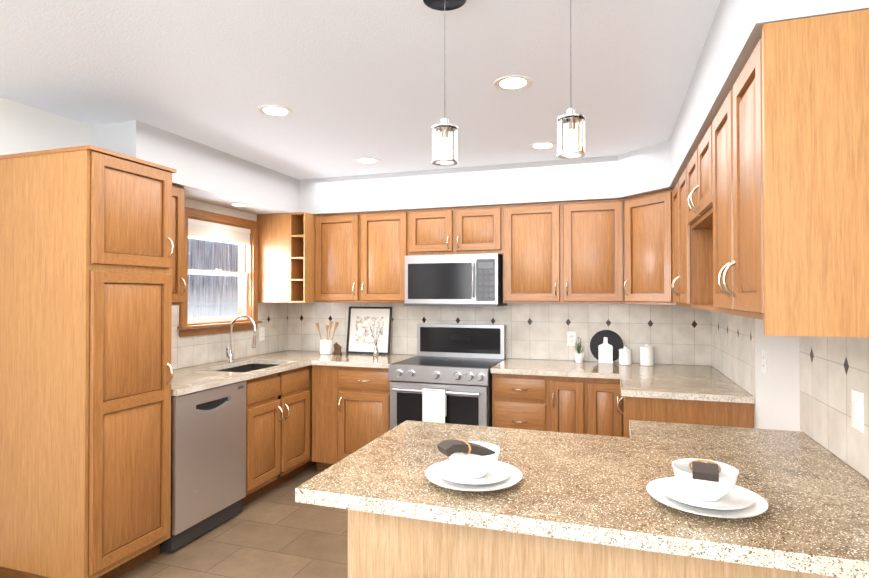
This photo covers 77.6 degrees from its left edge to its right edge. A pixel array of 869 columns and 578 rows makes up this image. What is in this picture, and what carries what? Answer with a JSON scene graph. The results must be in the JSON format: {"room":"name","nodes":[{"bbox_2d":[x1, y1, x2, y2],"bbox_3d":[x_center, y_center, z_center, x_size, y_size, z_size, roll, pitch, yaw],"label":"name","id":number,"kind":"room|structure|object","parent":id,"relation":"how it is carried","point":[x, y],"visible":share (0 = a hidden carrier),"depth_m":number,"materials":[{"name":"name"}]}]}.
{"room":"kitchen","nodes":[
{"label":"kitchen","id":0,"kind":"room"},
{"bbox_2d":[0,97,284,368],"bbox_3d":[-2.547,0.240,1.825,0.120,2.440,7.000,0,-1,18],"label":"wall","id":1,"kind":"structure","parent":0,"point":[24,128],"depth_m":2.92,"materials":[{"name":"white paint"}]},
{"bbox_2d":[172,184,185,305],"bbox_3d":[-1.813,-0.278,3.336,0.324,0.762,0.400,0,-1,18],"label":"upper cabinet","id":2,"kind":"object","parent":1,"relation":"attached to","point":[178,192],"depth_m":3.41,"materials":[{"name":"brown wood"}]},
{"bbox_2d":[177,207,261,336],"bbox_3d":[-1.712,-0.121,4.263,0.178,0.930,0.902,0,-1,18],"label":"window","id":3,"kind":"structure","parent":1,"relation":"in","point":[247,294],"depth_m":4.35,"materials":[{"name":"brown wood"}]},
{"bbox_2d":[188,218,250,282],"bbox_3d":[-1.692,-0.284,4.258,0.031,0.453,0.720,0,-1,18],"label":"window blind","id":4,"kind":"object","parent":3,"relation":"attached to","point":[200,229],"visible":0.79,"depth_m":4.22,"materials":[{"name":"white fabric"}]},
{"bbox_2d":[171,302,287,368],"bbox_3d":[-1.712,0.329,4.153,0.008,0.475,2.037,0,-1,18],"label":"wall tile","id":5,"kind":"structure","parent":1,"relation":"attached to","point":[187,351],"depth_m":4.39,"materials":[{"name":"beige tile"}]},
{"bbox_2d":[259,327,264,340],"bbox_3d":[-1.511,0.394,4.735,0.007,0.114,0.070,0,-1,18],"label":"electrical outlet","id":6,"kind":"object","parent":5,"relation":"attached to","point":[261,333],"visible":1,"depth_m":4.73,"materials":[{"name":"white plastic"}]},
{"bbox_2d":[257,213,289,302],"bbox_3d":[-1.309,-0.263,4.854,0.331,0.762,0.475,0,-1,18],"label":"upper cabinet","id":7,"kind":"object","parent":1,"relation":"attached to","point":[273,258],"depth_m":4.62,"materials":[{"name":"brown wood"}]},
{"bbox_2d":[118,464,347,577],"bbox_3d":[-0.768,1.484,1.225,3.867,0.060,7.240,0,-1,18],"label":"floor","id":8,"kind":"structure","parent":0,"point":[278,532],"depth_m":3.09,"materials":[{"name":"beige tile"}]},
{"bbox_2d":[0,145,176,577],"bbox_3d":[-1.798,0.403,2.833,0.666,2.134,0.521,0,-1,18],"label":"pantry cabinet","id":9,"kind":"object","parent":8,"relation":"on","point":[86,253],"visible":1,"depth_m":2.62,"materials":[{"name":"brown wood"}]},
{"bbox_2d":[160,381,245,552],"bbox_3d":[-1.622,1.034,3.365,0.608,0.860,0.602,0,-1,18],"label":"dishwasher","id":10,"kind":"object","parent":8,"relation":"on","point":[208,459],"visible":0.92,"depth_m":3.21,"materials":[{"name":"grey metal"}]},
{"bbox_2d":[244,365,316,476],"bbox_3d":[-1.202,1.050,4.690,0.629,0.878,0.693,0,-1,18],"label":"base cabinet","id":11,"kind":"object","parent":8,"relation":"on","point":[278,428],"depth_m":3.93,"materials":[{"name":"brown wood"}]},
{"bbox_2d":[171,350,333,395],"bbox_3d":[-1.406,0.680,4.051,0.645,0.225,2.041,0,-1,18],"label":"countertop","id":12,"kind":"structure","parent":11,"relation":"on","point":[186,380],"depth_m":3.88,"materials":[{"name":"stone"}]},
{"bbox_2d":[226,314,256,361],"bbox_3d":[-1.490,0.382,4.152,0.263,0.372,0.088,0,-1,18],"label":"faucet","id":13,"kind":"object","parent":12,"relation":"on","point":[229,355],"visible":1,"depth_m":4.17,"materials":[{"name":"silver metal"}]},
{"bbox_2d":[315,321,338,353],"bbox_3d":[-0.953,0.427,4.782,0.226,0.293,0.108,0,-1,18],"label":"utensil crock","id":14,"kind":"object","parent":12,"relation":"on","point":[325,346],"visible":1,"depth_m":4.75,"materials":[{"name":"white ceramic"}]},
{"bbox_2d":[312,365,390,471],"bbox_3d":[-0.569,1.048,4.496,0.692,0.878,0.666,0,-1,18],"label":"base cabinet","id":15,"kind":"object","parent":8,"relation":"on","point":[350,410],"visible":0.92,"depth_m":4.23,"materials":[{"name":"brown wood"}]},
{"bbox_2d":[311,352,416,367],"bbox_3d":[-0.551,0.589,4.497,0.668,0.035,0.661,0,-1,18],"label":"countertop","id":16,"kind":"structure","parent":15,"relation":"on","point":[346,359],"depth_m":4.37,"materials":[{"name":"stone"}]},
{"bbox_2d":[333,342,338,354],"bbox_3d":[-0.863,0.521,4.741,0.048,0.105,0.047,0,-1,18],"label":"pepper mill","id":17,"kind":"object","parent":16,"relation":"on","point":[335,348],"visible":0.79,"depth_m":4.72,"materials":[{"name":"brown wood"}]},
{"bbox_2d":[337,345,341,354],"bbox_3d":[-0.830,0.530,4.715,0.048,0.085,0.047,0,-1,18],"label":"pepper mill","id":18,"kind":"object","parent":16,"relation":"on","point":[339,348],"visible":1,"depth_m":4.70,"materials":[{"name":"brown wood"}]},
{"bbox_2d":[346,306,392,354],"bbox_3d":[-0.580,0.366,4.803,0.420,0.416,0.077,0,-1,18],"label":"picture","id":19,"kind":"object","parent":16,"relation":"on","point":[360,340],"visible":0.98,"depth_m":4.80,"materials":[{"name":"white paper"}]},
{"bbox_2d":[369,323,383,355],"bbox_3d":[-0.491,0.431,4.609,0.142,0.282,0.047,0,-1,18],"label":"bud vase","id":20,"kind":"object","parent":16,"relation":"on","point":[375,352],"visible":1,"depth_m":4.60,"materials":[{"name":"clear glass"}]},
{"bbox_2d":[388,323,505,429],"bbox_3d":[0.113,0.883,4.215,0.756,1.178,0.736,0,-1,18],"label":"range","id":21,"kind":"object","parent":8,"relation":"on","point":[457,362],"visible":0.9,"depth_m":4.00,"materials":[{"name":"grey metal"}]},
{"bbox_2d":[422,388,446,422],"bbox_3d":[0.000,0.851,3.877,0.170,0.259,0.038,0,-1,18],"label":"hanging towel","id":22,"kind":"object","parent":21,"relation":"hanging from","point":[434,405],"visible":0.86,"depth_m":3.86,"materials":[{"name":"white fabric"}]},
{"bbox_2d":[492,373,622,436],"bbox_3d":[0.924,1.043,4.003,0.892,0.878,0.666,0,-1,18],"label":"base cabinet","id":23,"kind":"object","parent":8,"relation":"on","point":[579,405],"visible":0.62,"depth_m":3.72,"materials":[{"name":"brown wood"}]},
{"bbox_2d":[490,358,721,378],"bbox_3d":[1.220,0.583,3.913,1.523,0.035,0.661,0,-1,18],"label":"countertop","id":24,"kind":"structure","parent":23,"relation":"on","point":[564,368],"depth_m":3.84,"materials":[{"name":"stone"}]},
{"bbox_2d":[574,337,584,362],"bbox_3d":[1.115,0.472,4.170,0.086,0.192,0.094,0,-1,18],"label":"potted plant","id":25,"kind":"object","parent":24,"relation":"on","point":[579,357],"visible":1,"depth_m":4.15,"materials":[{"name":"green plant"}]},
{"bbox_2d":[590,330,623,362],"bbox_3d":[1.327,0.443,4.169,0.250,0.250,0.088,0,-1,18],"label":"cutting boards","id":26,"kind":"object","parent":24,"relation":"on","point":[606,346],"visible":0.9,"depth_m":4.16,"materials":[{"name":"grey"}]},
{"bbox_2d":[619,346,631,364],"bbox_3d":[1.433,0.498,4.058,0.094,0.136,0.094,0,-1,18],"label":"canister","id":27,"kind":"object","parent":24,"relation":"on","point":[625,355],"visible":1,"depth_m":4.02,"materials":[{"name":"white ceramic"}]},
{"bbox_2d":[639,344,653,365],"bbox_3d":[1.576,0.485,4.011,0.104,0.161,0.104,0,-1,18],"label":"canister","id":28,"kind":"object","parent":24,"relation":"on","point":[646,355],"visible":1,"depth_m":3.97,"materials":[{"name":"white ceramic"}]},
{"bbox_2d":[348,432,839,577],"bbox_3d":[0.568,1.022,1.860,1.479,0.876,0.866,0,-1,18],"label":"base cabinet","id":29,"kind":"object","parent":8,"relation":"on","point":[384,546],"depth_m":1.54,"materials":[{"name":"brown wood"}]},
{"bbox_2d":[295,420,868,577],"bbox_3d":[0.518,0.563,1.771,1.514,0.038,1.135,0,-1,18],"label":"countertop","id":30,"kind":"structure","parent":29,"relation":"on","point":[813,518],"depth_m":1.44,"materials":[{"name":"stone"}]},
{"bbox_2d":[425,439,521,490],"bbox_3d":[0.110,0.482,1.530,0.274,0.117,0.274,0,-1,18],"label":"place setting","id":31,"kind":"object","parent":30,"relation":"on","point":[472,466],"visible":1,"depth_m":1.49,"materials":[{"name":"white ceramic"}]},
{"bbox_2d":[646,458,767,517],"bbox_3d":[0.681,0.481,1.363,0.274,0.117,0.274,0,-1,18],"label":"place setting","id":32,"kind":"object","parent":30,"relation":"on","point":[705,487],"visible":1,"depth_m":1.32,"materials":[{"name":"white ceramic"}]},
{"bbox_2d":[617,396,753,437],"bbox_3d":[1.535,1.038,3.496,0.666,0.878,1.247,0,-1,18],"label":"base cabinet","id":33,"kind":"object","parent":8,"relation":"on","point":[728,414],"visible":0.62,"depth_m":2.90,"materials":[{"name":"brown wood"}]},
{"bbox_2d":[615,370,754,403],"bbox_3d":[1.435,0.576,3.171,0.649,0.035,0.614,0,-1,18],"label":"countertop","id":34,"kind":"structure","parent":33,"relation":"on","point":[689,382],"depth_m":3.06,"materials":[{"name":"stone"}]},
{"bbox_2d":[0,0,719,179],"bbox_3d":[-0.768,-1.016,1.250,3.867,0.060,7.240,0,-1,18],"label":"ceiling","id":35,"kind":"structure","parent":0,"point":[347,82],"depth_m":2.42,"materials":[{"name":"grey paint"}]},
{"bbox_2d":[91,120,299,214],"bbox_3d":[-1.551,-0.805,4.115,0.345,0.304,2.045,0,-1,18],"label":"soffit","id":36,"kind":"structure","parent":35,"relation":"attached to","point":[207,174],"depth_m":3.65,"materials":[{"name":"grey paint"}]},
{"bbox_2d":[231,203,246,206],"bbox_3d":[-1.511,-0.649,4.177,0.122,0.004,0.122,0,-1,18],"label":"recessed light","id":37,"kind":"object","parent":36,"relation":"attached to","point":[238,204],"visible":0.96,"depth_m":4.16,"materials":[{"name":"white"}]},
{"bbox_2d":[258,105,292,116],"bbox_3d":[-0.865,-0.966,2.934,0.184,0.004,0.184,0,-1,18],"label":"recessed light","id":38,"kind":"object","parent":35,"relation":"in","point":[275,110],"visible":1,"depth_m":2.92,"materials":[{"name":"white"}]},
{"bbox_2d":[355,157,379,163],"bbox_3d":[-0.499,-0.955,4.024,0.184,0.004,0.184,0,-1,18],"label":"recessed light","id":39,"kind":"object","parent":35,"relation":"in","point":[365,160],"visible":0.96,"depth_m":4.01,"materials":[{"name":"white"}]},
{"bbox_2d":[423,0,465,165],"bbox_3d":[0.034,-0.695,1.775,0.150,0.564,0.150,0,-1,18],"label":"pendant light","id":40,"kind":"object","parent":35,"relation":"hanging from","point":[444,142],"visible":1,"depth_m":1.75,"materials":[{"name":"glass"}]},
{"bbox_2d":[300,140,669,214],"bbox_3d":[0.225,-0.804,4.259,2.937,0.304,0.660,0,-1,18],"label":"soffit","id":41,"kind":"structure","parent":35,"relation":"attached to","point":[641,171],"depth_m":4.16,"materials":[{"name":"grey paint"}]},
{"bbox_2d":[494,75,532,90],"bbox_3d":[0.370,-0.970,2.549,0.184,0.004,0.184,0,-1,18],"label":"recessed light","id":42,"kind":"object","parent":35,"relation":"in","point":[513,83],"visible":1,"depth_m":2.54,"materials":[{"name":"white"}]},
{"bbox_2d":[529,142,556,149],"bbox_3d":[0.724,-0.959,3.621,0.184,0.004,0.184,0,-1,18],"label":"recessed light","id":43,"kind":"object","parent":35,"relation":"in","point":[542,145],"visible":1,"depth_m":3.61,"materials":[{"name":"white"}]},
{"bbox_2d":[557,0,584,158],"bbox_3d":[0.424,-0.696,1.681,0.150,0.564,0.150,0,-1,18],"label":"pendant light","id":44,"kind":"object","parent":35,"relation":"hanging from","point":[571,134],"visible":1,"depth_m":1.65,"materials":[{"name":"glass"}]},
{"bbox_2d":[668,0,868,189],"bbox_3d":[1.437,-0.819,2.695,0.345,0.304,2.872,0,-1,18],"label":"soffit","id":45,"kind":"structure","parent":35,"relation":"attached to","point":[734,37],"depth_m":1.80,"materials":[{"name":"grey paint"}]},
{"bbox_2d":[302,350,709,365],"bbox_3d":[0.347,0.268,4.619,3.867,2.440,0.120,0,-1,18],"label":"wall","id":46,"kind":"structure","parent":0,"point":[544,359],"depth_m":4.37,"materials":[{"name":"white tile"}]},
{"bbox_2d":[310,210,409,302],"bbox_3d":[-0.579,-0.264,4.692,0.865,0.762,0.325,0,-1,18],"label":"upper cabinet","id":47,"kind":"object","parent":46,"relation":"attached to","point":[355,257],"depth_m":4.55,"materials":[{"name":"brown wood"}]},
{"bbox_2d":[410,205,501,255],"bbox_3d":[0.202,-0.459,4.437,0.780,0.377,0.325,0,-1,18],"label":"upper cabinet","id":48,"kind":"object","parent":46,"relation":"attached to","point":[476,229],"depth_m":4.28,"materials":[{"name":"brown wood"}]},
{"bbox_2d":[404,253,506,306],"bbox_3d":[0.175,-0.065,4.381,0.757,0.402,0.435,0,-1,18],"label":"microwave","id":49,"kind":"object","parent":48,"relation":"attached to","point":[458,280],"visible":1,"depth_m":4.20,"materials":[{"name":"grey metal"}]},
{"bbox_2d":[288,302,710,365],"bbox_3d":[0.327,0.333,4.557,3.627,0.475,0.008,0,-1,18],"label":"wall tile","id":50,"kind":"structure","parent":46,"relation":"attached to","point":[673,334],"depth_m":4.36,"materials":[{"name":"beige tile"}]},
{"bbox_2d":[567,331,575,345],"bbox_3d":[1.090,0.395,4.296,0.070,0.114,0.007,0,-1,18],"label":"electrical outlet","id":51,"kind":"object","parent":50,"relation":"attached to","point":[571,338],"visible":1,"depth_m":4.29,"materials":[{"name":"white plastic"}]},
{"bbox_2d":[502,199,624,303],"bbox_3d":[0.996,-0.269,4.173,0.891,0.762,0.325,0,-1,18],"label":"upper cabinet","id":52,"kind":"object","parent":46,"relation":"attached to","point":[571,252],"depth_m":4.01,"materials":[{"name":"brown wood"}]},
{"bbox_2d":[754,319,801,431],"bbox_3d":[1.011,0.228,0.651,0.120,2.440,7.000,0,-1,18],"label":"wall","id":53,"kind":"structure","parent":0,"point":[777,398],"depth_m":2.41,"materials":[{"name":"white paint"}]},
{"bbox_2d":[624,191,663,304],"bbox_3d":[1.652,-0.274,3.772,0.608,0.761,0.674,0,-1,18],"label":"upper cabinet","id":54,"kind":"object","parent":53,"relation":"attached to","point":[644,214],"depth_m":3.72,"materials":[{"name":"brown wood"}]},
{"bbox_2d":[664,172,707,308],"bbox_3d":[1.571,-0.280,3.146,0.368,0.761,0.792,0,-1,18],"label":"upper cabinet","id":55,"kind":"object","parent":53,"relation":"attached to","point":[685,254],"depth_m":3.05,"materials":[{"name":"brown wood"}]},
{"bbox_2d":[684,130,707,232],"bbox_3d":[1.351,-0.491,2.410,0.324,0.354,0.747,0,-1,18],"label":"upper cabinet","id":56,"kind":"object","parent":53,"relation":"attached to","point":[696,171],"depth_m":2.49,"materials":[{"name":"brown wood"}]},
{"bbox_2d":[762,349,766,373],"bbox_3d":[1.586,0.348,2.598,0.007,0.114,0.070,0,-1,18],"label":"electrical outlet","id":57,"kind":"object","parent":53,"relation":"attached to","point":[764,360],"visible":1,"depth_m":2.59,"materials":[{"name":"white plastic"}]},
{"bbox_2d":[708,9,868,328],"bbox_3d":[1.115,-0.294,1.691,0.324,0.761,0.764,0,-1,18],"label":"upper cabinet","id":58,"kind":"object","parent":53,"relation":"attached to","point":[760,210],"depth_m":1.36,"materials":[{"name":"brown wood"}]},
{"bbox_2d":[711,311,868,478],"bbox_3d":[1.482,0.310,2.281,0.008,0.475,3.592,0,-1,18],"label":"wall tile","id":59,"kind":"structure","parent":53,"relation":"attached to","point":[834,371],"depth_m":1.86,"materials":[{"name":"beige tile"}]},
{"bbox_2d":[851,389,863,432],"bbox_3d":[1.243,0.358,1.595,0.014,0.114,0.070,0,-1,18],"label":"light switch","id":60,"kind":"object","parent":59,"relation":"attached to","point":[857,401],"visible":1,"depth_m":1.58,"materials":[{"name":"white plastic"}]},
{"label":"outside","id":61,"kind":"structure","parent":0,"visible":0},
{"bbox_2d":[188,237,237,318],"bbox_3d":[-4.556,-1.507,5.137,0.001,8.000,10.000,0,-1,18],"label":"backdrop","id":62,"kind":"structure","parent":61,"point":[209,293],"depth_m":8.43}
]}

